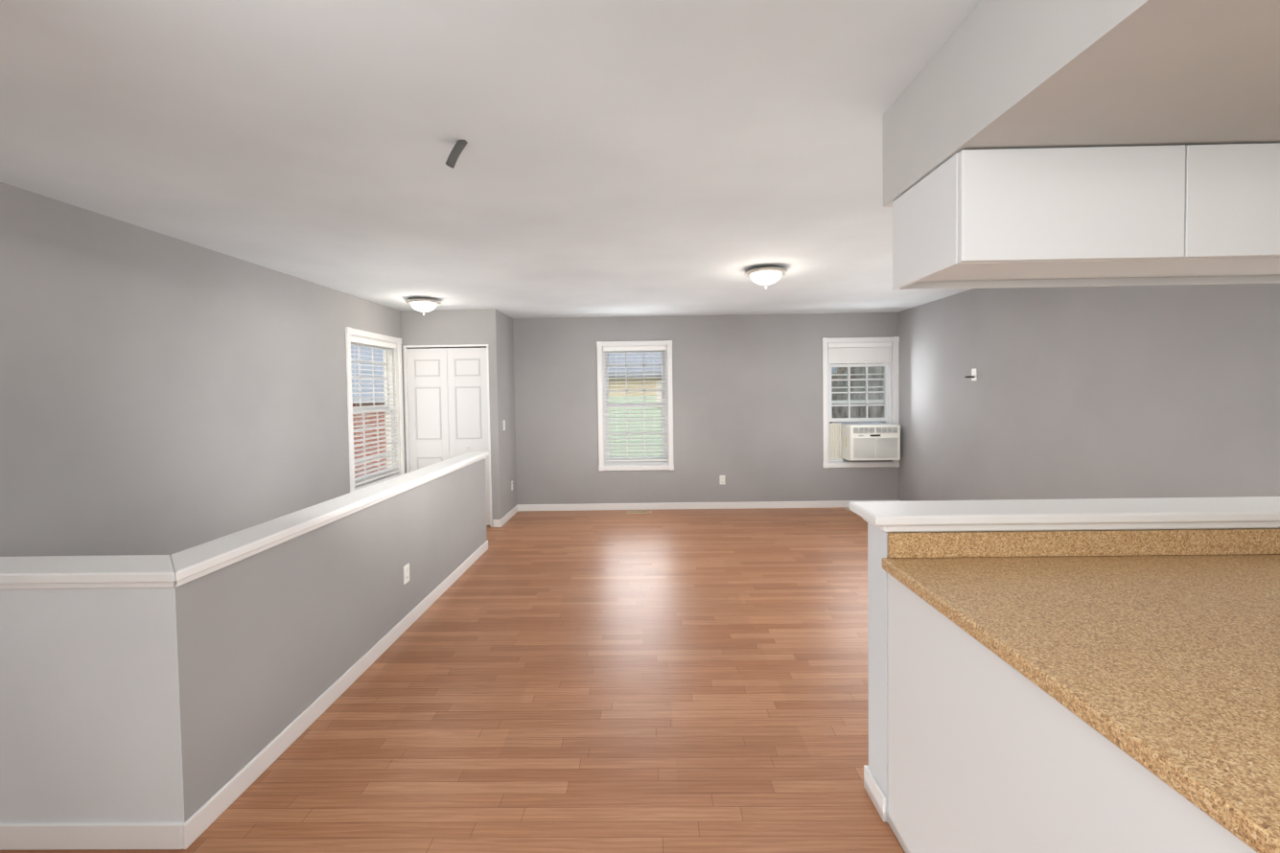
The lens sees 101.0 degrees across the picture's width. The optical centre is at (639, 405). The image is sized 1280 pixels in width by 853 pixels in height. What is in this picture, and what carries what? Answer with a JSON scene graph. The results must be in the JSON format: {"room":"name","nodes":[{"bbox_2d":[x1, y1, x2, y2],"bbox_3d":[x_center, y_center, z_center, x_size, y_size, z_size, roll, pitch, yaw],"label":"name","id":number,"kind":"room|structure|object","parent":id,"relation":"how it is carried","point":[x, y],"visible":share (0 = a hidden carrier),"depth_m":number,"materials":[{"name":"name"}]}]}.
{"room":"empty living room","nodes":[
{"label":"empty living room","id":0,"kind":"room"},
{"bbox_2d":[0,588,134,823],"bbox_3d":[-2.189,1.040,1.837,1.020,0.905,0.131,-1,2,1],"label":"wall","id":1,"kind":"structure","parent":0,"point":[65,705],"depth_m":1.77,"materials":[{"name":"grey paint"}]},
{"bbox_2d":[0,555,149,589],"bbox_3d":[-2.209,0.579,1.825,0.990,0.060,0.194,-1,2,1],"label":"trim","id":2,"kind":"structure","parent":1,"relation":"on","point":[31,572],"depth_m":1.75,"materials":[{"name":"white wood"}]},
{"bbox_2d":[0,822,176,850],"bbox_3d":[-2.123,1.451,1.777,1.140,0.085,0.013,-1,2,1],"label":"baseboard","id":3,"kind":"structure","parent":1,"relation":"attached to","point":[41,836],"depth_m":1.77,"materials":[{"name":"white wood"}]},
{"bbox_2d":[0,182,400,557],"bbox_3d":[-2.778,0.263,2.449,0.150,2.440,8.500,-1,2,1],"label":"wall","id":4,"kind":"structure","parent":0,"point":[161,394],"depth_m":2.92,"materials":[{"name":"grey paint"}]},
{"bbox_2d":[345,326,405,492],"bbox_3d":[-2.727,0.051,5.353,0.176,1.563,1.068,-1,2,1],"label":"window","id":5,"kind":"structure","parent":4,"relation":"in","point":[393,454],"depth_m":5.43,"materials":[{"name":"white plastic"}]},
{"bbox_2d":[122,458,487,822],"bbox_3d":[-1.578,0.984,3.433,0.130,0.905,3.342,-1,2,1],"label":"wall","id":6,"kind":"structure","parent":0,"point":[184,703],"depth_m":2.16,"materials":[{"name":"grey paint"}]},
{"bbox_2d":[103,451,488,588],"bbox_3d":[-1.586,0.524,3.419,0.197,0.060,3.402,-1,2,1],"label":"trim","id":7,"kind":"structure","parent":6,"relation":"on","point":[128,571],"depth_m":2.16,"materials":[{"name":"white wood"}]},
{"bbox_2d":[168,540,488,849],"bbox_3d":[-1.502,1.393,3.438,0.017,0.085,3.353,-1,2,1],"label":"baseboard","id":8,"kind":"structure","parent":6,"relation":"attached to","point":[185,835],"depth_m":2.29,"materials":[{"name":"white wood"}]},
{"bbox_2d":[403,562,409,584],"bbox_3d":[-1.507,1.087,3.412,0.008,0.116,0.072,-1,2,1],"label":"outlet","id":9,"kind":"object","parent":6,"relation":"attached to","point":[406,573],"visible":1,"depth_m":3.40,"materials":[{"name":"white plastic"}]},
{"bbox_2d":[400,309,503,519],"bbox_3d":[-2.122,0.152,5.976,1.065,2.440,0.115,-1,2,1],"label":"wall","id":10,"kind":"structure","parent":0,"point":[453,327],"depth_m":5.89,"materials":[{"name":"grey paint"}]},
{"bbox_2d":[402,344,492,527],"bbox_3d":[-2.151,0.346,5.976,0.954,2.052,0.126,-1,2,1],"label":"trim","id":11,"kind":"structure","parent":10,"relation":"attached to","point":[405,347],"depth_m":5.91,"materials":[{"name":"white wood"}]},
{"bbox_2d":[406,348,489,525],"bbox_3d":[-2.151,0.358,5.944,0.905,2.006,0.078,-1,2,1],"label":"bifold closet door","id":12,"kind":"structure","parent":10,"relation":"in","point":[448,405],"depth_m":5.94,"materials":[{"name":"white wood"}]},
{"bbox_2d":[0,507,905,852],"bbox_3d":[0.257,1.496,2.518,6.180,0.120,8.650,-1,2,1],"label":"floor","id":13,"kind":"structure","parent":0,"point":[616,682],"depth_m":2.50,"materials":[{"name":"laminate"}]},
{"bbox_2d":[627,511,651,513],"bbox_3d":[-0.009,1.321,6.543,0.305,0.005,0.105,-1,2,1],"label":"floor vent","id":14,"kind":"object","parent":13,"relation":"in","point":[637,512],"visible":1,"depth_m":6.53,"materials":[{"name":"beige metal"}]},
{"bbox_2d":[887,573,1256,852],"bbox_3d":[2.006,1.006,1.127,2.325,0.888,1.347,-1,2,1],"label":"base cabinet","id":15,"kind":"object","parent":13,"relation":"on","point":[989,752],"visible":0.39,"depth_m":1.25,"materials":[{"name":"white wood"}]},
{"bbox_2d":[881,554,1279,852],"bbox_3d":[1.987,0.540,1.100,2.348,0.040,1.378,-1,2,1],"label":"countertop","id":16,"kind":"structure","parent":15,"relation":"on","point":[1165,669],"depth_m":1.16,"materials":[{"name":"stone"}]},
{"bbox_2d":[0,0,981,318],"bbox_3d":[0.219,-1.063,2.444,6.180,0.120,8.650,-1,2,1],"label":"ceiling","id":17,"kind":"structure","parent":0,"point":[658,157],"depth_m":1.93,"materials":[{"name":"paint"}]},
{"bbox_2d":[405,297,441,314],"bbox_3d":[-2.122,-0.968,5.175,0.324,0.157,0.324,-1,2,1],"label":"light","id":18,"kind":"object","parent":17,"relation":"attached to","point":[423,305],"visible":1,"depth_m":5.09,"materials":[{"name":"white glass"}]},
{"bbox_2d":[445,139,467,168],"bbox_3d":[-0.678,-0.935,1.951,0.082,0.110,0.031,-1,2,1],"label":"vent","id":19,"kind":"object","parent":17,"relation":"attached to","point":[456,151],"visible":0.98,"depth_m":1.94,"materials":[{"name":"grey metal"}]},
{"bbox_2d":[744,265,787,288],"bbox_3d":[0.973,-0.982,4.082,0.324,0.157,0.324,-1,2,1],"label":"ceiling light","id":20,"kind":"object","parent":17,"relation":"attached to","point":[766,275],"visible":1,"depth_m":4.00,"materials":[{"name":"white glass"}]},
{"bbox_2d":[883,0,1279,207],"bbox_3d":[1.985,-0.838,1.224,2.319,0.309,1.145,-1,2,1],"label":"soffit","id":21,"kind":"structure","parent":17,"relation":"attached to","point":[1014,74],"depth_m":1.17,"materials":[{"name":"paint"}]},
{"bbox_2d":[892,142,1279,289],"bbox_3d":[1.996,-0.544,1.553,2.311,0.292,0.387,-1,2,1],"label":"upper cabinet","id":22,"kind":"object","parent":21,"relation":"attached to","point":[1101,216],"visible":1,"depth_m":1.37,"materials":[{"name":"white wood"}]},
{"bbox_2d":[498,311,516,516],"bbox_3d":[-1.642,0.134,6.354,0.115,2.440,0.655,-1,2,1],"label":"wall","id":23,"kind":"structure","parent":0,"point":[507,399],"depth_m":6.33,"materials":[{"name":"grey paint"}]},
{"bbox_2d":[492,505,517,527],"bbox_3d":[-1.601,1.312,6.316,0.093,0.085,0.769,-1,2,1],"label":"baseboard","id":24,"kind":"structure","parent":23,"relation":"attached to","point":[508,516],"depth_m":6.11,"materials":[{"name":"white wood"}]},
{"bbox_2d":[512,312,898,504],"bbox_3d":[0.296,0.094,6.729,6.180,2.440,0.150,-1,2,1],"label":"wall","id":25,"kind":"structure","parent":0,"point":[747,390],"depth_m":6.65,"materials":[{"name":"grey paint"}]},
{"bbox_2d":[596,340,674,471],"bbox_3d":[-0.058,0.002,6.718,0.948,1.633,0.176,-1,2,1],"label":"window","id":26,"kind":"structure","parent":25,"relation":"in","point":[607,461],"depth_m":6.68,"materials":[{"name":"white"}]},
{"bbox_2d":[516,500,897,511],"bbox_3d":[0.845,1.265,6.674,4.815,0.085,0.013,-1,2,1],"label":"baseboard","id":27,"kind":"structure","parent":25,"relation":"attached to","point":[687,505],"depth_m":6.67,"materials":[{"name":"white wood"}]},
{"bbox_2d":[719,475,725,484],"bbox_3d":[1.040,0.938,6.664,0.072,0.116,0.008,-1,2,1],"label":"outlet","id":28,"kind":"object","parent":25,"relation":"attached to","point":[721,479],"visible":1,"depth_m":6.66,"materials":[{"name":"white plastic"}]},
{"bbox_2d":[822,336,899,468],"bbox_3d":[2.764,-0.039,6.678,0.948,1.633,0.176,-1,2,1],"label":"window","id":29,"kind":"structure","parent":25,"relation":"in","point":[866,352],"depth_m":6.62,"materials":[{"name":"white"}]},
{"bbox_2d":[829,421,900,462],"bbox_3d":[2.770,0.461,6.733,0.801,0.483,0.636,-1,2,1],"label":"air conditioner unit","id":30,"kind":"object","parent":29,"relation":"in","point":[866,441],"visible":0.94,"depth_m":6.42,"materials":[{"name":"white plastic"}]},
{"bbox_2d":[867,522,1236,822],"bbox_3d":[2.015,0.905,1.876,2.330,1.045,0.150,-1,2,1],"label":"wall","id":31,"kind":"structure","parent":0,"point":[877,584],"depth_m":1.88,"materials":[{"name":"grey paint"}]},
{"bbox_2d":[863,765,885,821],"bbox_3d":[2.009,1.385,1.897,2.329,0.085,0.163,-1,2,1],"label":"baseboard","id":32,"kind":"structure","parent":31,"relation":"attached to","point":[875,794],"depth_m":1.90,"materials":[{"name":"white wood"}]},
{"bbox_2d":[848,496,1279,532],"bbox_3d":[1.978,0.380,1.862,2.383,0.064,0.240,-1,2,1],"label":"trim","id":33,"kind":"structure","parent":31,"relation":"on","point":[1096,514],"depth_m":1.78,"materials":[{"name":"white wood"}]},
{"bbox_2d":[887,528,1279,558],"bbox_3d":[2.006,0.458,1.776,2.325,0.084,0.018,-1,2,1],"label":"backsplash","id":34,"kind":"structure","parent":31,"relation":"attached to","point":[1092,543],"depth_m":1.77,"materials":[{"name":"stone"}]},
{"bbox_2d":[898,282,1279,501],"bbox_3d":[3.251,0.175,2.364,0.150,2.440,8.500,-1,2,1],"label":"wall","id":35,"kind":"structure","parent":0,"point":[1126,391],"depth_m":3.73,"materials":[{"name":"grey paint"}]},
{"bbox_2d":[964,368,977,380],"bbox_3d":[3.165,-0.296,5.062,0.084,0.116,0.072,-1,2,1],"label":"plate","id":36,"kind":"object","parent":35,"relation":"attached to","point":[973,376],"visible":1,"depth_m":5.05,"materials":[{"name":"white plastic"}]},
{"label":"outside","id":37,"kind":"structure","parent":0,"visible":0},
{"bbox_3d":[-0.434,4.329,10.138,80.000,0.200,80.000,-1,2,1],"label":"ground","id":38,"kind":"structure","parent":37,"visible":0},
{"bbox_2d":[350,345,387,477],"bbox_3d":[-10.243,0.707,20.473,11.000,6.740,9.400,-1,2,1],"label":"brick house","id":39,"kind":"structure","parent":38,"relation":"on","point":[354,352],"depth_m":16.17,"materials":[{"name":"red brick"}]},
{"bbox_2d":[608,352,885,458],"bbox_3d":[-0.384,-3.094,21.366,60.000,14.008,25.724,-1,2,1],"label":"window view","id":40,"kind":"object","parent":38,"relation":"on","point":[875,411],"depth_m":18.05,"materials":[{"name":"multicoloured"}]}
]}

